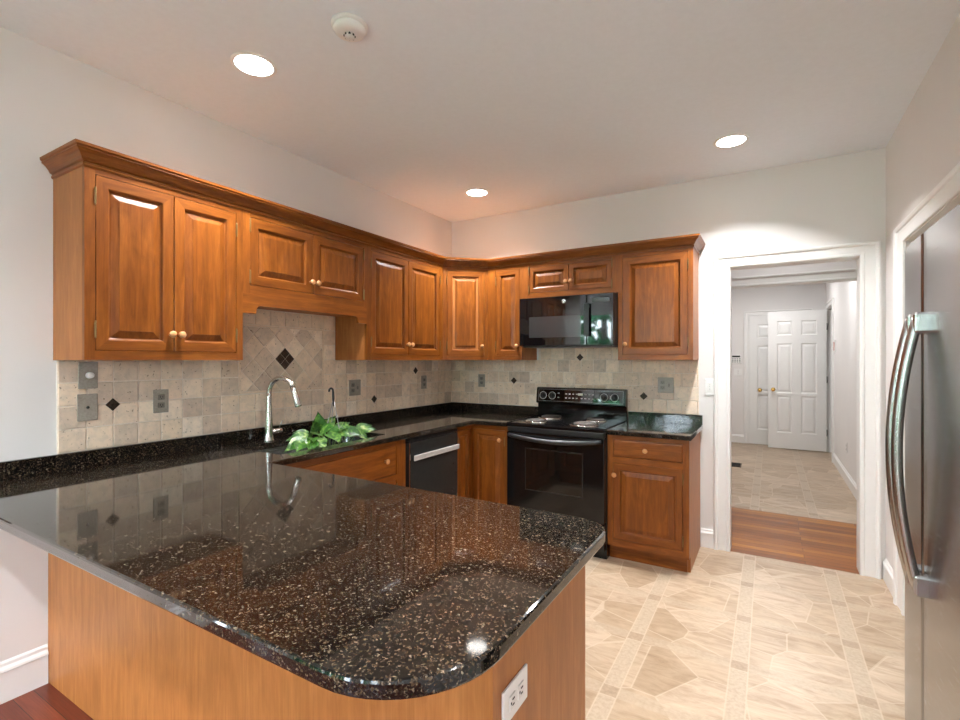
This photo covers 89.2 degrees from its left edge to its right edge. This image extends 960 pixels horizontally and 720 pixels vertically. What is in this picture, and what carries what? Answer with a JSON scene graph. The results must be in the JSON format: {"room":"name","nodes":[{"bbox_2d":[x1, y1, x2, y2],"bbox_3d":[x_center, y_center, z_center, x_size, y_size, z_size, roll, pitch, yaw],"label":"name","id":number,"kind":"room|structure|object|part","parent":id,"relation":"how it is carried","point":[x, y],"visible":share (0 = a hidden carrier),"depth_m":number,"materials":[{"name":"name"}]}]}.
{"room":"kitchen","nodes":[
{"label":"kitchen","id":0,"kind":"room"},
{"bbox_2d":[0,27,451,661],"bbox_3d":[-1.472,0.019,2.886,0.120,2.740,4.720,0,0,31],"label":"wall","id":1,"kind":"structure","parent":0,"point":[50,98],"depth_m":2.10,"materials":[{"name":"paint"}]},
{"bbox_2d":[0,644,48,704],"bbox_3d":[-2.238,1.307,1.459,0.018,0.165,1.482,0,0,31],"label":"baseboard","id":2,"kind":"structure","parent":1,"relation":"attached to","point":[23,673],"depth_m":2.02,"materials":[{"name":"paint"}]},
{"bbox_2d":[53,165,242,359],"bbox_3d":[-1.537,-0.399,2.329,0.336,0.798,0.688,0,0,31],"label":"upper cabinet","id":3,"kind":"object","parent":1,"relation":"attached to","point":[142,270],"visible":1,"depth_m":2.14,"materials":[{"name":"brown wood"}]},
{"bbox_3d":[-1.506,-0.400,2.133,0.019,0.720,0.304,0,0,31],"label":"door","id":4,"kind":"part","parent":3,"relation":"part of","materials":[{"name":"brown wood"}]},
{"bbox_3d":[-1.413,-0.118,2.239,0.032,0.034,0.034,0,0,31],"label":"knob","id":5,"kind":"part","parent":3,"relation":"part of","materials":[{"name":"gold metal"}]},
{"bbox_3d":[-1.392,-0.118,2.274,0.032,0.034,0.034,0,0,31],"label":"knob","id":6,"kind":"part","parent":3,"relation":"part of","materials":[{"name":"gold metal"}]},
{"bbox_3d":[-1.350,-0.400,2.398,0.019,0.720,0.302,0,0,31],"label":"door","id":7,"kind":"part","parent":3,"relation":"part of","materials":[{"name":"brown wood"}]},
{"bbox_2d":[40,138,704,268],"bbox_3d":[-0.312,-0.825,3.305,3.876,0.079,1.488,0,0,-25],"label":"crown molding","id":8,"kind":"structure","parent":3,"relation":"attached to","point":[76,153],"depth_m":2.77,"materials":[{"name":"brown wood"}]},
{"bbox_2d":[57,309,451,453],"bbox_3d":[-1.059,0.089,3.445,0.018,0.800,3.072,0,0,31],"label":"tile backsplash","id":9,"kind":"structure","parent":1,"relation":"attached to","point":[206,397],"depth_m":2.90,"materials":[{"name":"tile"}]},
{"bbox_2d":[77,394,97,421],"bbox_3d":[-1.782,0.215,2.213,0.010,0.122,0.078,0,0,31],"label":"cable plate","id":10,"kind":"object","parent":9,"relation":"attached to","point":[87,404],"visible":1,"depth_m":2.21,"materials":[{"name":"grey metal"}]},
{"bbox_2d":[78,362,97,388],"bbox_3d":[-1.775,0.069,2.211,0.024,0.122,0.075,0,0,31],"label":"dimmer switch","id":11,"kind":"object","parent":9,"relation":"attached to","point":[87,371],"visible":1,"depth_m":2.21,"materials":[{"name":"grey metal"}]},
{"bbox_3d":[-1.771,0.069,2.213,0.018,0.030,0.030,0,0,31],"label":"dimmer knob","id":12,"kind":"part","parent":11,"relation":"part of","materials":[{"name":"white plastic"}]},
{"bbox_2d":[153,389,168,412],"bbox_3d":[-1.624,0.209,2.480,0.009,0.118,0.072,0,0,31],"label":"wall outlet","id":13,"kind":"object","parent":9,"relation":"attached to","point":[160,397],"visible":1,"depth_m":2.48,"materials":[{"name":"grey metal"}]},
{"bbox_2d":[158,402,164,407],"bbox_3d":[-1.622,0.230,2.479,0.004,0.027,0.032,0,0,31],"label":"receptacle","id":14,"kind":"object","parent":13,"relation":"attached to","point":[160,404],"depth_m":2.48,"materials":[{"name":"grey plastic"}]},
{"bbox_2d":[158,394,164,399],"bbox_3d":[-1.622,0.189,2.479,0.004,0.027,0.032,0,0,31],"label":"receptacle","id":15,"kind":"object","parent":13,"relation":"attached to","point":[160,396],"depth_m":2.48,"materials":[{"name":"grey plastic"}]},
{"bbox_2d":[349,379,360,395],"bbox_3d":[-0.933,0.206,3.642,0.014,0.118,0.116,0,0,31],"label":"wall outlet","id":16,"kind":"object","parent":9,"relation":"attached to","point":[354,385],"visible":1,"depth_m":3.64,"materials":[{"name":"grey plastic"}]},
{"bbox_2d":[421,375,426,388],"bbox_3d":[-0.502,0.198,4.374,0.009,0.118,0.072,0,0,31],"label":"wall outlet","id":17,"kind":"object","parent":9,"relation":"attached to","point":[423,378],"visible":1,"depth_m":4.37,"materials":[{"name":"grey plastic"}]},
{"bbox_2d":[243,210,366,323],"bbox_3d":[-1.128,-0.523,3.018,0.336,0.549,0.914,0,0,31],"label":"upper cabinet","id":18,"kind":"object","parent":1,"relation":"attached to","point":[287,267],"visible":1,"depth_m":2.88,"materials":[{"name":"brown wood"}]},
{"bbox_3d":[-1.125,-0.581,2.776,0.019,0.359,0.415,0,0,31],"label":"door","id":19,"kind":"part","parent":18,"relation":"part of","materials":[{"name":"brown wood"}]},
{"bbox_3d":[-0.910,-0.581,3.139,0.019,0.359,0.421,0,0,31],"label":"door","id":20,"kind":"part","parent":18,"relation":"part of","materials":[{"name":"brown wood"}]},
{"bbox_2d":[335,246,442,359],"bbox_3d":[-0.663,-0.399,3.803,0.336,0.798,0.908,0,0,31],"label":"upper cabinet","id":21,"kind":"object","parent":1,"relation":"attached to","point":[405,294],"visible":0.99,"depth_m":3.60,"materials":[{"name":"brown wood"}]},
{"bbox_3d":[-0.659,-0.400,3.562,0.019,0.720,0.408,0,0,31],"label":"door","id":22,"kind":"part","parent":21,"relation":"part of","materials":[{"name":"brown wood"}]},
{"bbox_3d":[-0.449,-0.400,3.916,0.019,0.720,0.408,0,0,31],"label":"door","id":23,"kind":"part","parent":21,"relation":"part of","materials":[{"name":"brown wood"}]},
{"bbox_2d":[0,442,904,719],"bbox_3d":[0.448,1.439,3.655,6.800,0.100,12.200,0,0,31],"label":"floor","id":24,"kind":"structure","parent":0,"point":[737,636],"depth_m":2.56,"materials":[{"name":"tile"}]},
{"bbox_2d":[48,553,584,719],"bbox_3d":[-0.763,0.953,1.804,2.197,0.873,0.612,0,0,31],"label":"base cabinet","id":25,"kind":"object","parent":24,"relation":"on","point":[114,653],"visible":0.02,"depth_m":1.48,"materials":[{"name":"brown wood"}]},
{"bbox_2d":[0,402,604,699],"bbox_3d":[-0.171,0.462,2.709,2.272,0.104,3.432,0,0,31],"label":"countertop","id":26,"kind":"structure","parent":25,"relation":"on","point":[349,586],"depth_m":1.26,"materials":[{"name":"black stone"}]},
{"bbox_2d":[263,376,301,441],"bbox_3d":[-1.169,0.288,2.886,0.247,0.390,0.115,0,0,31],"label":"faucet","id":27,"kind":"object","parent":26,"relation":"on","point":[269,431],"visible":1,"depth_m":2.89,"materials":[{"name":"silver metal"}]},
{"bbox_3d":[-1.231,0.406,2.948,0.032,0.081,0.075,0,0,35],"label":"lever","id":28,"kind":"part","parent":27,"relation":"part of","materials":[{"name":"silver metal"}]},
{"bbox_3d":[-1.183,0.153,2.889,0.194,0.119,0.030,0,0,15],"label":"spout","id":29,"kind":"part","parent":27,"relation":"part of","materials":[{"name":"silver metal"}]},
{"bbox_2d":[255,436,369,453],"bbox_3d":[-0.972,0.617,2.916,0.420,0.204,0.840,0,0,31],"label":"sink","id":30,"kind":"object","parent":26,"relation":"in","point":[279,449],"visible":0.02,"depth_m":2.95,"materials":[{"name":"silver metal"}]},
{"bbox_2d":[284,387,376,452],"bbox_3d":[-0.922,0.443,2.963,0.282,0.548,0.758,0,0,31],"label":"hanging plant","id":31,"kind":"object","parent":30,"relation":"in","point":[301,439],"visible":0.7,"depth_m":2.95,"materials":[{"name":"green plant"}]},
{"bbox_3d":[-0.920,0.493,2.969,0.169,0.159,0.527,0,0,31],"label":"stem","id":32,"kind":"part","parent":31,"relation":"part of","materials":[{"name":"green plant"}]},
{"bbox_2d":[502,664,526,719],"bbox_3d":[0.078,0.729,1.060,0.009,0.076,0.118,0,0,31],"label":"wall outlet","id":33,"kind":"object","parent":25,"relation":"attached to","point":[514,694],"visible":1,"depth_m":1.05,"materials":[{"name":"white plastic"}]},
{"bbox_2d":[509,691,515,711],"bbox_3d":[0.069,0.729,1.041,0.004,0.032,0.027,0,0,31],"label":"receptacle","id":34,"kind":"object","parent":33,"relation":"attached to","point":[512,694],"depth_m":1.04,"materials":[{"name":"white plastic"}]},
{"bbox_2d":[518,680,523,700],"bbox_3d":[0.090,0.729,1.076,0.004,0.032,0.027,0,0,31],"label":"receptacle","id":35,"kind":"object","parent":33,"relation":"attached to","point":[520,682],"depth_m":1.08,"materials":[{"name":"white plastic"}]},
{"bbox_3d":[0.171,0.953,1.241,0.016,0.873,0.555,0,0,31],"label":"panel","id":36,"kind":"part","parent":25,"relation":"part of","materials":[{"name":"brown wood"}]},
{"bbox_2d":[285,439,404,486],"bbox_3d":[-0.999,0.953,2.923,0.616,0.873,1.045,0,0,31],"label":"base cabinet","id":37,"kind":"object","parent":24,"relation":"on","point":[384,463],"visible":0.23,"depth_m":2.94,"materials":[{"name":"brown wood"}]},
{"bbox_3d":[-0.760,0.646,2.804,0.019,0.182,0.821,0,0,31],"label":"drawer","id":38,"kind":"part","parent":37,"relation":"part of","materials":[{"name":"brown wood"}]},
{"bbox_2d":[405,428,458,495],"bbox_3d":[-0.562,0.955,3.626,0.620,0.868,0.586,0,0,31],"label":"dishwasher","id":39,"kind":"object","parent":24,"relation":"on","point":[431,460],"visible":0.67,"depth_m":3.46,"materials":[{"name":"black metal"}]},
{"bbox_3d":[-0.307,0.655,3.479,0.030,0.036,0.542,0,0,31],"label":"handle","id":40,"kind":"part","parent":39,"relation":"part of","materials":[{"name":"silver metal"}]},
{"bbox_2d":[457,424,507,503],"bbox_3d":[-0.087,0.953,4.175,0.925,0.873,0.827,0,0,31],"label":"base cabinet","id":41,"kind":"object","parent":24,"relation":"on","point":[482,451],"visible":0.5,"depth_m":3.87,"materials":[{"name":"brown wood"}]},
{"bbox_3d":[-0.134,0.900,3.858,0.020,0.768,0.234,0,0,31],"label":"frame","id":42,"kind":"part","parent":41,"relation":"part of","materials":[{"name":"brown wood"}]},
{"bbox_3d":[-0.130,0.903,3.867,0.019,0.699,0.190,0,0,31],"label":"door","id":43,"kind":"part","parent":41,"relation":"part of","materials":[{"name":"brown wood"}]},
{"bbox_3d":[0.073,0.903,3.884,0.286,0.699,0.019,0,0,31],"label":"door","id":44,"kind":"part","parent":41,"relation":"part of","materials":[{"name":"brown wood"}]},
{"bbox_2d":[506,387,627,559],"bbox_3d":[0.674,0.811,3.783,0.764,1.156,0.700,0,0,31],"label":"electric range","id":45,"kind":"object","parent":24,"relation":"on","point":[557,457],"visible":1,"depth_m":3.58,"materials":[{"name":"black metal"}]},
{"bbox_3d":[0.440,0.475,3.787,0.176,0.008,0.176,0,0,31],"label":"burner","id":46,"kind":"part","parent":45,"relation":"part of","materials":[{"name":"silver metal"}]},
{"bbox_3d":[0.588,0.475,4.037,0.216,0.008,0.216,0,0,31],"label":"burner","id":47,"kind":"part","parent":45,"relation":"part of","materials":[{"name":"silver metal"}]},
{"bbox_3d":[0.515,0.580,3.515,0.726,0.054,0.076,0,0,31],"label":"handle","id":48,"kind":"part","parent":45,"relation":"part of","materials":[{"name":"black metal"}]},
{"bbox_3d":[0.542,0.840,3.560,0.754,0.588,0.047,0,0,31],"label":"oven door","id":49,"kind":"part","parent":45,"relation":"part of","materials":[{"name":"black ceramic"}]},
{"bbox_2d":[506,414,626,432],"bbox_3d":[0.687,0.490,3.804,0.764,0.030,0.619,0,0,31],"label":"cooktop","id":50,"kind":"object","parent":45,"relation":"in","point":[551,423],"depth_m":3.69,"materials":[{"name":"black glass"}]},
{"bbox_3d":[0.818,0.299,4.026,0.718,0.097,0.015,0,0,31],"label":"control panel","id":51,"kind":"part","parent":45,"relation":"part of","materials":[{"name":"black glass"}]},
{"bbox_3d":[0.769,0.475,3.592,0.216,0.008,0.216,0,0,31],"label":"burner","id":52,"kind":"part","parent":45,"relation":"part of","materials":[{"name":"silver metal"}]},
{"bbox_3d":[0.917,0.475,3.842,0.176,0.008,0.176,0,0,31],"label":"burner","id":53,"kind":"part","parent":45,"relation":"part of","materials":[{"name":"silver metal"}]},
{"bbox_3d":[0.543,1.237,3.563,0.750,0.185,0.041,0,0,31],"label":"drawer","id":54,"kind":"part","parent":45,"relation":"part of","materials":[{"name":"black metal"}]},
{"bbox_2d":[608,432,699,572],"bbox_3d":[1.258,0.953,3.498,0.527,0.873,0.620,0,0,31],"label":"base cabinet","id":55,"kind":"object","parent":24,"relation":"on","point":[654,483],"visible":0.99,"depth_m":3.26,"materials":[{"name":"brown wood"}]},
{"bbox_3d":[1.120,0.607,3.268,0.449,0.117,0.019,0,0,31],"label":"drawer","id":56,"kind":"part","parent":55,"relation":"part of","materials":[{"name":"brown wood"}]},
{"bbox_3d":[1.120,0.973,3.268,0.449,0.524,0.019,0,0,31],"label":"door","id":57,"kind":"part","parent":55,"relation":"part of","materials":[{"name":"brown wood"}]},
{"bbox_2d":[606,411,702,440],"bbox_3d":[1.263,0.462,3.490,0.543,0.104,0.626,0,0,31],"label":"countertop","id":58,"kind":"structure","parent":55,"relation":"on","point":[685,427],"depth_m":3.53,"materials":[{"name":"black stone"}]},
{"bbox_2d":[731,462,741,466],"bbox_3d":[3.375,1.386,6.453,0.160,0.008,0.280,0,0,31],"label":"floor vent","id":59,"kind":"object","parent":24,"relation":"in","point":[733,464],"visible":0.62,"depth_m":6.44,"materials":[{"name":"black metal"}]},
{"bbox_2d":[885,204,959,719],"bbox_3d":[1.601,0.489,1.233,0.844,1.771,0.914,0,0,31],"label":"refrigerator","id":60,"kind":"object","parent":24,"relation":"on","point":[924,389],"visible":1,"depth_m":1.43,"materials":[{"name":"silver metal"}]},
{"bbox_3d":[1.358,0.284,1.557,0.096,0.858,0.040,0,0,31],"label":"handle","id":61,"kind":"part","parent":60,"relation":"part of","materials":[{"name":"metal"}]},
{"bbox_3d":[1.315,0.284,1.485,0.096,0.858,0.040,0,0,31],"label":"handle","id":62,"kind":"part","parent":60,"relation":"part of","materials":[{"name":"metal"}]},
{"bbox_3d":[1.485,0.446,1.630,0.072,1.677,0.333,0,0,31],"label":"door","id":63,"kind":"part","parent":60,"relation":"part of","materials":[{"name":"silver metal"}]},
{"bbox_3d":[1.254,0.446,1.242,0.072,1.677,0.559,0,0,31],"label":"door","id":64,"kind":"part","parent":60,"relation":"part of","materials":[{"name":"silver metal"}]},
{"bbox_2d":[0,0,959,221],"bbox_3d":[0.448,-1.401,3.655,6.800,0.100,12.200,0,0,31],"label":"ceiling","id":65,"kind":"structure","parent":0,"point":[530,104],"depth_m":2.34,"materials":[{"name":"paint"}]},
{"bbox_2d":[230,51,276,77],"bbox_3d":[-1.035,-1.348,2.230,0.196,0.006,0.196,0,0,31],"label":"recessed light","id":66,"kind":"object","parent":65,"relation":"in","point":[252,64],"visible":1,"depth_m":2.22,"materials":[{"name":"glass"}]},
{"bbox_2d":[331,12,367,41],"bbox_3d":[-0.526,-1.324,1.963,0.144,0.053,0.144,0,0,31],"label":"smoke detector","id":67,"kind":"object","parent":65,"relation":"attached to","point":[350,27],"visible":1,"depth_m":1.93,"materials":[{"name":"white plastic"}]},
{"bbox_2d":[465,188,488,196],"bbox_3d":[-0.024,-1.348,3.926,0.196,0.006,0.196,0,0,31],"label":"recessed light","id":68,"kind":"object","parent":65,"relation":"in","point":[474,192],"visible":1,"depth_m":3.92,"materials":[{"name":"white glass"}]},
{"bbox_2d":[713,134,748,148],"bbox_3d":[1.548,-1.348,3.003,0.196,0.006,0.196,0,0,31],"label":"recessed light","id":69,"kind":"object","parent":65,"relation":"in","point":[733,140],"visible":1,"depth_m":3.00,"materials":[{"name":"white glass"}]},
{"bbox_2d":[452,147,885,577],"bbox_3d":[1.680,0.019,3.692,4.720,2.740,0.120,0,0,31],"label":"wall","id":70,"kind":"structure","parent":0,"point":[840,199],"depth_m":3.58,"materials":[{"name":"paint"}]},
{"bbox_2d":[443,267,487,359],"bbox_3d":[-0.175,-0.399,4.382,0.583,0.798,0.583,0,0,31],"label":"upper cabinet","id":71,"kind":"object","parent":70,"relation":"attached to","point":[465,290],"visible":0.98,"depth_m":4.17,"materials":[{"name":"brown wood"}]},
{"bbox_2d":[488,266,536,359],"bbox_3d":[0.280,-0.399,4.257,0.324,0.798,0.336,0,0,31],"label":"upper cabinet","id":72,"kind":"object","parent":70,"relation":"attached to","point":[504,284],"visible":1,"depth_m":4.14,"materials":[{"name":"brown wood"}]},
{"bbox_3d":[0.239,-0.400,4.134,0.223,0.720,0.019,0,0,31],"label":"door","id":73,"kind":"part","parent":72,"relation":"part of","materials":[{"name":"brown wood"}]},
{"bbox_2d":[522,255,617,298],"bbox_3d":[0.761,-0.653,3.971,0.796,0.290,0.336,0,0,31],"label":"upper cabinet","id":74,"kind":"object","parent":70,"relation":"attached to","point":[599,274],"visible":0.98,"depth_m":3.84,"materials":[{"name":"brown wood"}]},
{"bbox_3d":[0.557,-0.656,3.945,0.341,0.207,0.019,0,0,31],"label":"door","id":75,"kind":"part","parent":74,"relation":"part of","materials":[{"name":"brown wood"}]},
{"bbox_2d":[520,292,617,347],"bbox_3d":[0.740,-0.300,3.918,0.764,0.398,0.419,0,0,31],"label":"microwave","id":76,"kind":"object","parent":74,"relation":"attached to","point":[589,320],"visible":0.99,"depth_m":3.74,"materials":[{"name":"black glass"}]},
{"bbox_3d":[0.568,-0.306,3.832,0.556,0.382,0.027,0,0,31],"label":"door","id":77,"kind":"part","parent":76,"relation":"part of","materials":[{"name":"black glass"}]},
{"bbox_3d":[0.802,-0.305,3.658,0.040,0.245,0.034,0,0,31],"label":"handle","id":78,"kind":"part","parent":76,"relation":"part of","materials":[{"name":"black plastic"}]},
{"bbox_3d":[0.898,-0.306,3.636,0.204,0.382,0.027,0,0,31],"label":"control panel","id":79,"kind":"part","parent":76,"relation":"part of","materials":[{"name":"black glass"}]},
{"bbox_3d":[0.853,-0.656,3.770,0.339,0.207,0.019,0,0,31],"label":"door","id":80,"kind":"part","parent":74,"relation":"part of","materials":[{"name":"brown wood"}]},
{"bbox_2d":[451,347,698,414],"bbox_3d":[0.676,0.190,4.206,2.228,0.641,0.018,0,0,31],"label":"tile backsplash","id":81,"kind":"structure","parent":70,"relation":"attached to","point":[507,382],"depth_m":4.11,"materials":[{"name":"tile"}]},
{"bbox_2d":[478,374,484,386],"bbox_3d":[0.015,0.193,4.590,0.072,0.118,0.009,0,0,31],"label":"wall outlet","id":82,"kind":"object","parent":81,"relation":"attached to","point":[481,377],"visible":1,"depth_m":4.59,"materials":[{"name":"grey plastic"}]},
{"bbox_2d":[658,377,673,392],"bbox_3d":[1.429,0.193,3.749,0.116,0.118,0.014,0,0,31],"label":"wall outlet","id":83,"kind":"object","parent":81,"relation":"attached to","point":[665,384],"visible":1,"depth_m":3.75,"materials":[{"name":"grey plastic"}]},
{"bbox_2d":[618,247,698,359],"bbox_3d":[1.328,-0.399,3.635,0.520,0.798,0.336,0,0,31],"label":"upper cabinet","id":84,"kind":"object","parent":70,"relation":"attached to","point":[658,291],"visible":0.99,"depth_m":3.52,"materials":[{"name":"brown wood"}]},
{"bbox_2d":[701,528,713,548],"bbox_3d":[1.685,1.322,3.608,0.088,0.135,0.018,0,0,31],"label":"baseboard","id":85,"kind":"structure","parent":70,"relation":"attached to","point":[707,535],"depth_m":3.60,"materials":[{"name":"paint"}]},
{"bbox_2d":[705,379,713,394],"bbox_3d":[1.701,0.199,3.604,0.066,0.120,0.010,0,0,31],"label":"light switch","id":86,"kind":"object","parent":70,"relation":"attached to","point":[709,383],"visible":1,"depth_m":3.60,"materials":[{"name":"white plastic"}]},
{"bbox_2d":[714,240,880,578],"bbox_3d":[2.166,0.315,3.392,0.959,2.148,0.155,0,0,31],"label":"trim","id":87,"kind":"structure","parent":70,"relation":"attached to","point":[867,255],"depth_m":3.20,"materials":[{"name":"paint"}]},
{"bbox_2d":[731,283,825,444],"bbox_3d":[5.122,0.019,7.812,3.000,2.740,0.120,0,0,31],"label":"wall","id":88,"kind":"structure","parent":0,"point":[807,296],"depth_m":8.12,"materials":[{"name":"paint"}]},
{"bbox_2d":[731,355,741,363],"bbox_3d":[4.316,-0.016,8.206,0.170,0.150,0.024,0,0,31],"label":"alarm keypad","id":89,"kind":"object","parent":88,"relation":"attached to","point":[735,359],"visible":0.85,"depth_m":8.20,"materials":[{"name":"white plastic"}]},
{"bbox_2d":[731,434,743,442],"bbox_3d":[4.149,1.322,8.309,0.618,0.135,0.018,0,0,31],"label":"baseboard","id":90,"kind":"structure","parent":88,"relation":"attached to","point":[737,438],"depth_m":8.20,"materials":[{"name":"paint"}]},
{"bbox_2d":[749,315,767,444],"bbox_3d":[4.803,0.326,7.867,0.800,2.115,0.107,0,0,31],"label":"door","id":91,"kind":"structure","parent":88,"relation":"in","point":[758,325],"depth_m":8.02,"materials":[{"name":"paint"}]},
{"bbox_2d":[744,308,812,442],"bbox_3d":[4.825,0.289,7.903,0.955,2.200,0.027,0,0,31],"label":"trim","id":92,"kind":"structure","parent":88,"relation":"attached to","point":[747,314],"depth_m":8.12,"materials":[{"name":"paint"}]},
{"bbox_2d":[731,260,856,277],"bbox_3d":[2.773,0.019,4.438,3.600,2.740,0.120,0,0,31],"label":"wall","id":93,"kind":"structure","parent":0,"point":[843,264],"depth_m":4.34,"materials":[{"name":"paint"}]},
{"bbox_2d":[731,268,856,288],"bbox_3d":[2.775,0.307,4.426,1.235,2.165,0.155,0,0,31],"label":"trim","id":94,"kind":"structure","parent":93,"relation":"attached to","point":[839,275],"depth_m":4.34,"materials":[{"name":"paint"}]},
{"bbox_2d":[826,281,856,483],"bbox_3d":[4.421,0.019,5.845,0.120,2.740,3.980,0,0,31],"label":"wall","id":95,"kind":"structure","parent":0,"point":[844,294],"depth_m":5.55,"materials":[{"name":"paint"}]},
{"bbox_2d":[768,310,827,451],"bbox_3d":[4.874,0.310,7.486,0.770,2.135,0.107,0,0,31],"label":"door","id":96,"kind":"structure","parent":95,"relation":"in","point":[797,340],"depth_m":7.49,"materials":[{"name":"paint"}]},
{"bbox_2d":[825,298,833,461],"bbox_3d":[5.080,0.272,6.983,0.147,2.235,0.960,0,0,31],"label":"trim","id":97,"kind":"structure","parent":95,"relation":"attached to","point":[829,306],"depth_m":7.33,"materials":[{"name":"paint"}]},
{"bbox_2d":[833,453,856,499],"bbox_3d":[4.069,1.322,5.386,0.018,0.135,2.812,0,0,31],"label":"baseboard","id":98,"kind":"structure","parent":95,"relation":"attached to","point":[849,481],"depth_m":5.51,"materials":[{"name":"paint"}]},
{"bbox_2d":[886,13,959,568],"bbox_3d":[1.298,0.019,0.070,0.883,2.740,6.500,0,0,31],"label":"wall","id":99,"kind":"structure","parent":0,"point":[924,147],"depth_m":2.38,"materials":[{"name":"paint"}]},
{"bbox_2d":[883,558,892,596],"bbox_3d":[2.475,1.322,2.939,0.018,0.135,0.340,0,0,31],"label":"baseboard","id":100,"kind":"structure","parent":99,"relation":"attached to","point":[887,569],"depth_m":2.96,"materials":[{"name":"paint"}]},
{"bbox_2d":[893,162,959,615],"bbox_3d":[1.796,0.323,1.646,0.187,2.133,2.560,0,0,31],"label":"trim","id":101,"kind":"structure","parent":99,"relation":"attached to","point":[945,196],"depth_m":2.64,"materials":[{"name":"paint"}]}
]}

